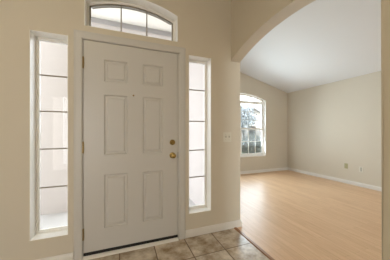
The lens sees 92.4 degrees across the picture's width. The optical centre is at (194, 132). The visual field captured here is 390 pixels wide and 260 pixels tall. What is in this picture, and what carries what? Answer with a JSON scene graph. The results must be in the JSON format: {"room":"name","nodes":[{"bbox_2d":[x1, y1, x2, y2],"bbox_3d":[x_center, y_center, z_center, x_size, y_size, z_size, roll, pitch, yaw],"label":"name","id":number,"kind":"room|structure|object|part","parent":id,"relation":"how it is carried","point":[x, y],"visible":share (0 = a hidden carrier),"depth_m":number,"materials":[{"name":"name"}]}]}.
{"room":"entrance hall","nodes":[
{"label":"entrance hall","id":0,"kind":"room"},
{"bbox_2d":[0,0,239,259],"bbox_3d":[-1.158,-0.493,1.810,3.631,3.360,0.190,0,0,-21],"label":"wall","id":1,"kind":"structure","parent":0,"point":[204,26],"depth_m":1.71,"materials":[{"name":"beige paint"}]},
{"bbox_2d":[30,30,67,240],"bbox_3d":[-1.321,0.026,1.736,0.282,1.822,0.164,0,0,-21],"label":"window","id":2,"kind":"structure","parent":1,"relation":"in","point":[36,233],"depth_m":1.72,"materials":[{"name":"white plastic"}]},
{"bbox_2d":[36,252,73,259],"bbox_3d":[-0.852,1.146,-1.331,1.672,0.083,5.900,0,0,-21],"label":"baseboard","id":3,"kind":"structure","parent":1,"relation":"attached to","point":[69,256],"depth_m":1.68,"materials":[{"name":"white paint"}]},
{"bbox_2d":[74,29,184,259],"bbox_3d":[-0.610,0.121,1.907,1.076,2.132,0.019,0,0,-21],"label":"trim","id":4,"kind":"structure","parent":1,"relation":"attached to","point":[79,35],"depth_m":1.75,"materials":[{"name":"grey paint"}]},
{"bbox_2d":[82,39,178,259],"bbox_3d":[-0.639,0.153,1.969,0.954,2.068,0.262,0,0,-21],"label":"door","id":5,"kind":"structure","parent":1,"relation":"in","point":[130,149],"depth_m":1.90,"materials":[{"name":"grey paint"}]},
{"bbox_3d":[-0.236,0.253,2.027,0.066,0.066,0.069,0,0,-21],"label":"knob","id":6,"kind":"part","parent":5,"relation":"part of","materials":[{"name":"gold metal"}]},
{"bbox_2d":[84,0,177,41],"bbox_3d":[-0.644,-1.194,1.993,0.906,0.383,0.164,0,0,-21],"label":"window","id":7,"kind":"structure","parent":1,"relation":"in","point":[144,6],"depth_m":2.01,"materials":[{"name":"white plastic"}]},
{"bbox_2d":[92,7,170,24],"bbox_3d":[-0.663,-1.295,2.042,0.810,0.085,0.008,0,0,-21],"label":"grille","id":8,"kind":"object","parent":7,"relation":"attached to","point":[153,13],"depth_m":2.09,"materials":[{"name":"plastic"}]},
{"bbox_2d":[189,55,210,213],"bbox_3d":[0.030,0.025,2.250,0.279,1.808,0.164,0,0,-21],"label":"window","id":9,"kind":"structure","parent":1,"relation":"in","point":[206,62],"depth_m":2.28,"materials":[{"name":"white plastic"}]},
{"bbox_2d":[223,132,230,141],"bbox_3d":[0.398,0.059,2.291,0.114,0.118,0.017,0,0,-21],"label":"light switch","id":10,"kind":"object","parent":1,"relation":"attached to","point":[226,135],"visible":1,"depth_m":2.29,"materials":[{"name":"beige plastic"}]},
{"bbox_2d":[185,167,287,237],"bbox_3d":[1.409,1.146,4.003,4.191,0.083,2.493,0,0,-21],"label":"baseboard","id":11,"kind":"structure","parent":1,"relation":"attached to","point":[189,233],"depth_m":2.26,"materials":[{"name":"white paint"}]},
{"bbox_2d":[90,170,381,259],"bbox_3d":[1.170,1.247,0.764,7.240,0.120,8.679,0,0,-21],"label":"floor","id":12,"kind":"structure","parent":0,"point":[289,215],"depth_m":2.33,"materials":[{"name":"brown wood"}]},
{"bbox_2d":[234,227,274,259],"bbox_3d":[0.755,1.183,1.651,0.044,0.008,1.435,0,0,-21],"label":"trim","id":13,"kind":"structure","parent":12,"relation":"on","point":[267,255],"depth_m":1.97,"materials":[{"name":"brown wood"}]},
{"bbox_2d":[240,72,287,170],"bbox_3d":[1.290,-0.497,5.372,3.742,3.369,0.150,0,0,-21],"label":"wall","id":14,"kind":"structure","parent":0,"point":[276,156],"depth_m":5.68,"materials":[{"name":"beige paint"}]},
{"bbox_2d":[240,93,265,156],"bbox_3d":[1.284,-0.200,5.353,1.755,1.825,0.160,0,0,-21],"label":"window","id":15,"kind":"structure","parent":14,"relation":"in","point":[262,102],"depth_m":5.58,"materials":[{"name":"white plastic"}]},
{"bbox_3d":[1.666,-0.478,5.563,0.792,0.810,0.030,0,0,-21],"label":"sash","id":16,"kind":"part","parent":15,"relation":"part of","materials":[{"name":"white plastic"}]},
{"bbox_3d":[1.678,0.270,5.532,0.792,0.785,0.030,0,0,-21],"label":"sash","id":17,"kind":"part","parent":15,"relation":"part of","materials":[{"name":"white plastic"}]},
{"bbox_2d":[189,0,389,259],"bbox_3d":[1.077,-0.437,0.809,0.163,3.489,8.529,0,0,-21],"label":"wall","id":18,"kind":"structure","parent":0,"point":[251,20],"depth_m":1.90,"materials":[{"name":"beige paint"}]},
{"bbox_2d":[240,0,380,92],"bbox_3d":[2.867,-1.722,1.409,3.609,1.049,8.679,0,0,-21],"label":"ceiling","id":19,"kind":"structure","parent":0,"point":[323,42],"depth_m":3.52,"materials":[{"name":"white paint"}]},
{"bbox_2d":[288,71,381,186],"bbox_3d":[4.484,-0.025,2.023,0.150,2.424,8.379,0,0,-21],"label":"wall","id":20,"kind":"structure","parent":0,"point":[332,125],"depth_m":4.51,"materials":[{"name":"beige paint"}]},
{"bbox_2d":[288,167,381,191],"bbox_3d":[4.407,1.146,1.994,0.014,0.083,8.379,0,0,-21],"label":"baseboard","id":21,"kind":"structure","parent":20,"relation":"attached to","point":[372,187],"depth_m":4.46,"materials":[{"name":"white paint"}]},
{"label":"outside","id":22,"kind":"structure","parent":0,"visible":0},
{"bbox_2d":[41,198,195,228],"bbox_3d":[-29.311,1.397,23.204,42.400,0.180,59.810,0,0,-21],"label":"ground","id":23,"kind":"structure","parent":22,"point":[55,219],"depth_m":2.80,"materials":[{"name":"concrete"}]},
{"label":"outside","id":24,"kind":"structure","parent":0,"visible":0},
{"bbox_3d":[16.994,1.402,42.108,57.600,0.170,57.371,0,0,-21],"label":"lawn","id":25,"kind":"structure","parent":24,"visible":0},
{"bbox_2d":[241,104,256,150],"bbox_3d":[3.283,-0.326,13.228,2.363,3.397,2.047,0,0,-21],"label":"tree","id":26,"kind":"object","parent":25,"relation":"on","point":[244,114],"visible":0.42,"depth_m":12.79,"materials":[{"name":"grey plant"}]},
{"bbox_3d":[3.262,-1.033,13.220,2.317,1.982,2.047,0,0,-21],"label":"crown","id":27,"kind":"part","parent":26,"relation":"part of","materials":[{"name":"grey plant"}]},
{"bbox_2d":[241,107,260,140],"bbox_3d":[5.179,-0.713,23.374,8.800,4.060,6.800,0,0,-21],"label":"house","id":28,"kind":"structure","parent":25,"relation":"on","point":[258,123],"depth_m":20.79,"materials":[{"name":"grey"}]},
{"bbox_3d":[6.263,-0.183,20.522,1.040,1.040,0.018,0,0,-21],"label":"pane","id":29,"kind":"part","parent":28,"relation":"part of","materials":[{"name":"clear glass"}]},
{"bbox_2d":[242,133,260,153],"bbox_3d":[2.358,0.673,7.702,1.033,1.336,0.849,0,0,-21],"label":"shrub","id":30,"kind":"object","parent":25,"relation":"on","point":[252,137],"visible":0.54,"depth_m":7.56,"materials":[{"name":"green plant"}]},
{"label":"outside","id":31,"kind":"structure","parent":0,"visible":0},
{"bbox_2d":[41,22,170,214],"bbox_3d":[-1.334,-0.293,3.450,2.468,3.200,0.140,0,0,-21],"label":"wall","id":32,"kind":"structure","parent":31,"point":[54,56],"depth_m":3.02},
{"bbox_2d":[91,17,170,36],"bbox_3d":[-1.334,-1.933,3.450,2.468,0.080,0.180,0,0,-21],"label":"beam","id":33,"kind":"structure","parent":32,"relation":"on","point":[93,19],"depth_m":3.41,"materials":[{"name":"grey"}]},
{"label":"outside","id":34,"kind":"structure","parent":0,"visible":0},
{"bbox_2d":[91,7,170,31],"bbox_3d":[-1.083,-2.013,2.791,2.468,0.080,1.590,0,0,-21],"label":"ceiling","id":35,"kind":"structure","parent":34,"point":[132,17],"depth_m":3.21,"materials":[{"name":"white paint"}]}
]}

